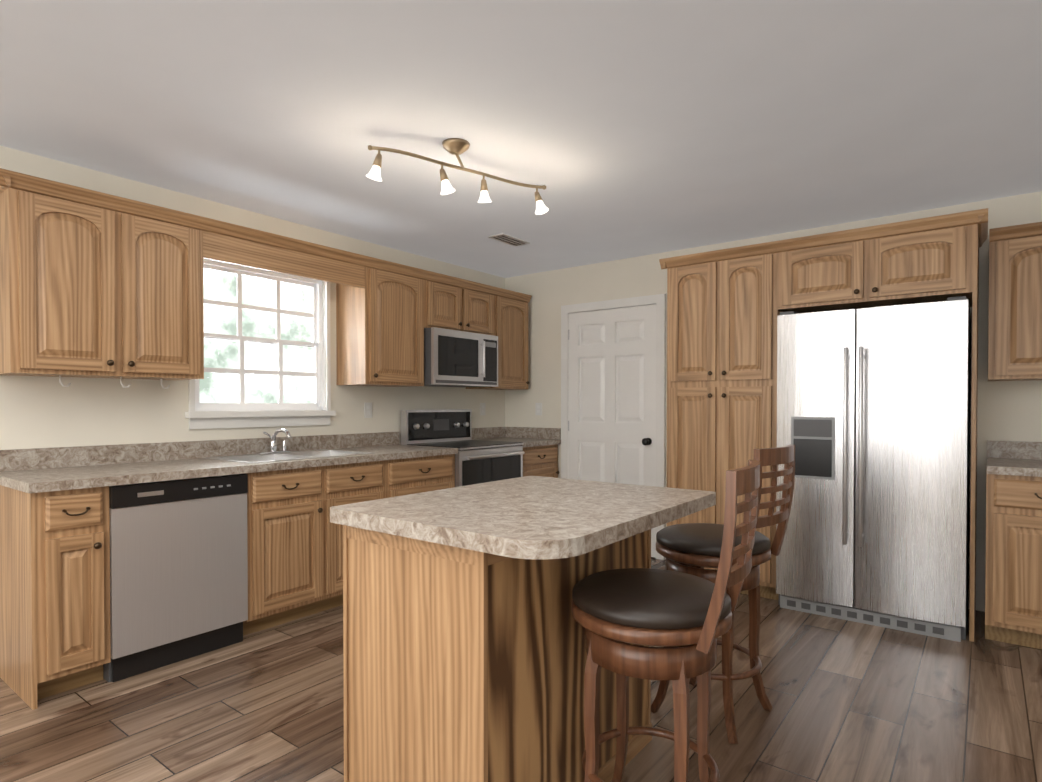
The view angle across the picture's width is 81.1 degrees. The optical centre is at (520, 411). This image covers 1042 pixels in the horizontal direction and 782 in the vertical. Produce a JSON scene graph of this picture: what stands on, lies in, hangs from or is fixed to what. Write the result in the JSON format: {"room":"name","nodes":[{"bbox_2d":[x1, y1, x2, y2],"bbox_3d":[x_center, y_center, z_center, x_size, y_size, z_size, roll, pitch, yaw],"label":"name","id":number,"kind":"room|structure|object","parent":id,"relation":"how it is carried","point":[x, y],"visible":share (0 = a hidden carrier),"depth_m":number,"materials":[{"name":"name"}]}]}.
{"room":"kitchen","nodes":[
{"label":"kitchen","id":0,"kind":"room"},
{"bbox_2d":[0,146,504,449],"bbox_3d":[-2.426,-0.023,2.935,0.100,2.440,7.560,1,1,37],"label":"wall","id":1,"kind":"structure","parent":0,"point":[43,412],"depth_m":3.41,"materials":[{"name":"beige paint"}]},
{"bbox_2d":[0,176,207,379],"bbox_3d":[-2.069,-0.581,3.029,0.341,0.815,0.815,1,1,37],"label":"upper cabinet","id":2,"kind":"object","parent":1,"relation":"attached to","point":[95,284],"depth_m":2.86,"materials":[{"name":"brown wood"}]},
{"bbox_2d":[59,375,70,386],"bbox_3d":[-2.155,-0.145,2.876,0.009,0.052,0.047,1,1,37],"label":"hook","id":3,"kind":"object","parent":2,"relation":"attached to","point":[61,383],"depth_m":2.87,"materials":[{"name":"silver metal"}]},
{"bbox_2d":[120,377,130,387],"bbox_3d":[-1.977,-0.147,3.043,0.009,0.052,0.047,1,1,37],"label":"hook","id":4,"kind":"object","parent":2,"relation":"attached to","point":[121,383],"depth_m":3.03,"materials":[{"name":"silver metal"}]},
{"bbox_2d":[160,379,169,388],"bbox_3d":[-1.898,-0.149,3.246,0.009,0.052,0.047,1,1,37],"label":"hook","id":5,"kind":"object","parent":2,"relation":"attached to","point":[163,387],"depth_m":3.24,"materials":[{"name":"silver metal"}]},
{"bbox_2d":[203,231,364,287],"bbox_3d":[-1.388,-0.914,3.691,0.022,0.165,1.068,1,1,37],"label":"window valance","id":6,"kind":"object","parent":2,"relation":"attached to","point":[228,249],"visible":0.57,"depth_m":3.61,"materials":[{"name":"brown wood"}]},
{"bbox_2d":[185,259,335,428],"bbox_3d":[-1.653,-0.423,3.900,0.150,1.038,0.986,1,1,37],"label":"window","id":7,"kind":"structure","parent":1,"relation":"in","point":[240,414],"depth_m":3.95,"materials":[{"name":"white plastic"}]},
{"bbox_2d":[364,403,371,417],"bbox_3d":[-1.138,-0.012,4.530,0.007,0.114,0.070,1,1,37],"label":"electrical outlet plate","id":8,"kind":"object","parent":1,"relation":"attached to","point":[368,410],"depth_m":4.53,"materials":[{"name":"white plastic"}]},
{"bbox_2d":[336,260,427,386],"bbox_3d":[-1.008,-0.598,4.418,0.341,0.815,0.541,1,1,37],"label":"upper cabinet","id":9,"kind":"object","parent":1,"relation":"attached to","point":[380,325],"depth_m":4.25,"materials":[{"name":"brown wood"}]},
{"bbox_2d":[428,276,495,335],"bbox_3d":[-0.599,-0.823,4.950,0.341,0.377,0.804,1,1,37],"label":"upper cabinet","id":10,"kind":"object","parent":1,"relation":"attached to","point":[452,305],"depth_m":4.84,"materials":[{"name":"brown wood"}]},
{"bbox_2d":[424,327,497,386],"bbox_3d":[-0.564,-0.420,4.909,0.453,0.422,0.750,1,1,37],"label":"microwave","id":11,"kind":"object","parent":10,"relation":"attached to","point":[454,358],"visible":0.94,"depth_m":4.73,"materials":[{"name":"silver metal"}]},
{"bbox_2d":[480,403,485,414],"bbox_3d":[-0.349,-0.025,5.563,0.007,0.114,0.070,1,1,37],"label":"electrical outlet plate","id":12,"kind":"object","parent":1,"relation":"attached to","point":[482,405],"depth_m":5.56,"materials":[{"name":"white plastic"}]},
{"bbox_2d":[466,292,529,389],"bbox_3d":[-0.216,-0.610,5.455,0.341,0.815,0.540,1,1,37],"label":"upper cabinet","id":13,"kind":"object","parent":1,"relation":"attached to","point":[511,311],"depth_m":5.36,"materials":[{"name":"brown wood"}]},
{"bbox_2d":[0,557,1041,781],"bbox_3d":[-0.003,1.270,1.099,6.200,0.100,7.560,1,1,37],"label":"floor","id":14,"kind":"structure","parent":0,"point":[851,701],"depth_m":2.41,"materials":[{"name":"wood"}]},
{"bbox_2d":[0,485,110,709],"bbox_3d":[-2.121,0.760,2.739,0.631,0.880,0.276,1,1,37],"label":"base cabinet","id":15,"kind":"object","parent":14,"relation":"on","point":[55,637],"depth_m":2.55,"materials":[{"name":"brown wood"}]},
{"bbox_2d":[0,427,560,492],"bbox_3d":[-1.050,0.233,4.119,0.648,0.140,3.808,1,1,37],"label":"countertop","id":16,"kind":"structure","parent":15,"relation":"on","point":[36,470],"depth_m":3.27,"materials":[{"name":"stone"}]},
{"bbox_2d":[256,428,290,453],"bbox_3d":[-1.498,0.181,3.788,0.212,0.162,0.200,1,1,37],"label":"faucet","id":17,"kind":"object","parent":16,"relation":"on","point":[273,446],"visible":1,"depth_m":3.82,"materials":[{"name":"silver metal"}]},
{"bbox_2d":[202,449,372,462],"bbox_3d":[-1.391,0.348,3.709,0.520,0.170,0.840,1,1,37],"label":"sink","id":18,"kind":"object","parent":16,"relation":"in","point":[291,455],"visible":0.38,"depth_m":3.75,"materials":[{"name":"metal"}]},
{"bbox_2d":[103,474,247,681],"bbox_3d":[-1.837,0.759,3.085,0.606,0.872,0.614,1,1,37],"label":"dishwasher","id":19,"kind":"object","parent":14,"relation":"on","point":[178,572],"visible":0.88,"depth_m":2.87,"materials":[{"name":"silver metal"}]},
{"bbox_2d":[324,454,454,587],"bbox_3d":[-0.913,0.740,4.319,0.631,0.880,0.658,1,1,37],"label":"base cabinet","id":20,"kind":"object","parent":14,"relation":"on","point":[344,484],"depth_m":3.77,"materials":[{"name":"brown wood"}]},
{"bbox_2d":[401,409,524,486],"bbox_3d":[-0.440,0.579,4.848,0.683,1.190,0.752,1,1,37],"label":"range","id":21,"kind":"object","parent":14,"relation":"on","point":[479,461],"visible":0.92,"depth_m":4.79,"materials":[{"name":"silver metal"}]},
{"bbox_2d":[343,525,651,781],"bbox_3d":[-0.028,0.766,2.031,0.564,0.885,0.944,1,1,37],"label":"kitchen island","id":22,"kind":"object","parent":14,"relation":"on","point":[463,665],"visible":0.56,"depth_m":1.67,"materials":[{"name":"brown wood"}]},
{"bbox_2d":[330,476,715,559],"bbox_3d":[0.055,0.302,1.961,0.810,0.042,1.020,1,1,37],"label":"island countertop","id":23,"kind":"structure","parent":22,"relation":"on","point":[533,517],"depth_m":1.72,"materials":[{"name":"stone"}]},
{"bbox_2d":[523,444,558,477],"bbox_3d":[-0.077,0.727,5.413,0.631,0.880,0.576,1,1,37],"label":"base cabinet","id":24,"kind":"object","parent":14,"relation":"on","point":[537,460],"depth_m":5.23,"materials":[{"name":"brown wood"}]},
{"bbox_2d":[571,459,759,781],"bbox_3d":[0.392,0.679,1.702,0.506,1.083,0.440,0,1,29],"label":"bar stool","id":25,"kind":"object","parent":14,"relation":"on","point":[686,618],"visible":1,"depth_m":1.57,"materials":[{"name":"brown wood"}]},
{"bbox_2d":[663,244,779,599],"bbox_3d":[1.467,0.089,4.194,0.720,2.184,0.631,1,1,37],"label":"tall cabinet","id":26,"kind":"object","parent":14,"relation":"on","point":[725,307],"depth_m":3.93,"materials":[{"name":"brown wood"}]},
{"bbox_2d":[651,444,794,743],"bbox_3d":[0.789,0.670,2.420,0.506,1.083,0.440,1,1,43],"label":"bar stool","id":27,"kind":"object","parent":14,"relation":"on","point":[692,548],"visible":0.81,"depth_m":2.29,"materials":[{"name":"brown wood"}]},
{"bbox_2d":[776,296,970,641],"bbox_3d":[2.088,0.294,3.626,0.930,1.790,0.726,1,1,37],"label":"refrigerator","id":28,"kind":"object","parent":14,"relation":"on","point":[873,415],"visible":0.96,"depth_m":3.35,"materials":[{"name":"silver metal"}]},
{"bbox_2d":[985,464,1041,648],"bbox_3d":[2.936,0.756,3.061,0.951,0.880,0.660,1,1,37],"label":"base cabinet","id":29,"kind":"object","parent":14,"relation":"on","point":[1013,590],"visible":1,"depth_m":3.05,"materials":[{"name":"brown wood"}]},
{"bbox_2d":[987,440,1041,476],"bbox_3d":[2.946,0.246,3.054,0.964,0.140,0.648,1,1,37],"label":"countertop","id":30,"kind":"structure","parent":29,"relation":"on","point":[1020,458],"depth_m":3.45,"materials":[{"name":"stone"}]},
{"bbox_2d":[0,0,1041,277],"bbox_3d":[-0.003,-1.270,1.068,6.200,0.100,7.560,1,1,37],"label":"ceiling","id":31,"kind":"structure","parent":0,"point":[624,128],"depth_m":2.50,"materials":[{"name":"paint"}]},
{"bbox_2d":[366,138,548,214],"bbox_3d":[-0.276,-1.129,2.924,0.439,0.225,0.854,1,1,37],"label":"track light","id":32,"kind":"object","parent":31,"relation":"attached to","point":[457,147],"visible":1,"depth_m":2.82,"materials":[{"name":"brown metal"}]},
{"bbox_2d":[488,233,529,246],"bbox_3d":[-0.084,-1.256,4.453,0.140,0.009,0.320,1,1,37],"label":"ceiling vent","id":33,"kind":"object","parent":31,"relation":"in","point":[508,239],"visible":0.96,"depth_m":4.42,"materials":[{"name":"white metal"}]},
{"bbox_2d":[505,191,1041,611],"bbox_3d":[2.302,-0.036,4.016,6.100,2.440,0.100,1,1,37],"label":"wall","id":34,"kind":"structure","parent":0,"point":[1009,410],"depth_m":4.59,"materials":[{"name":"beige paint"}]},
{"bbox_2d":[535,403,541,414],"bbox_3d":[0.163,-0.025,5.582,0.070,0.114,0.007,1,1,37],"label":"electrical outlet plate","id":35,"kind":"object","parent":34,"relation":"attached to","point":[538,406],"depth_m":5.58,"materials":[{"name":"white plastic"}]},
{"bbox_2d":[561,294,665,559],"bbox_3d":[0.733,0.119,5.087,0.976,2.105,0.102,1,1,37],"label":"door","id":36,"kind":"structure","parent":34,"relation":"in","point":[613,391],"depth_m":5.08,"materials":[{"name":"white paint"}]},
{"bbox_2d":[779,216,978,312],"bbox_3d":[2.134,-0.811,3.673,0.960,0.370,0.631,1,1,37],"label":"upper cabinet","id":37,"kind":"object","parent":34,"relation":"attached to","point":[937,261],"depth_m":3.39,"materials":[{"name":"brown wood"}]},
{"bbox_2d":[988,222,1041,380],"bbox_3d":[2.984,-0.583,3.190,0.844,0.815,0.370,1,1,37],"label":"upper cabinet","id":38,"kind":"object","parent":34,"relation":"attached to","point":[1015,311],"visible":1,"depth_m":3.26,"materials":[{"name":"brown wood"}]},
{"label":"outside","id":39,"kind":"structure","parent":0,"visible":0},
{"bbox_2d":[199,269,313,402],"bbox_3d":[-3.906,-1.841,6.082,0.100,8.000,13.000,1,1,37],"label":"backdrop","id":40,"kind":"structure","parent":39,"point":[263,358],"depth_m":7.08,"materials":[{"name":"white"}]}
]}

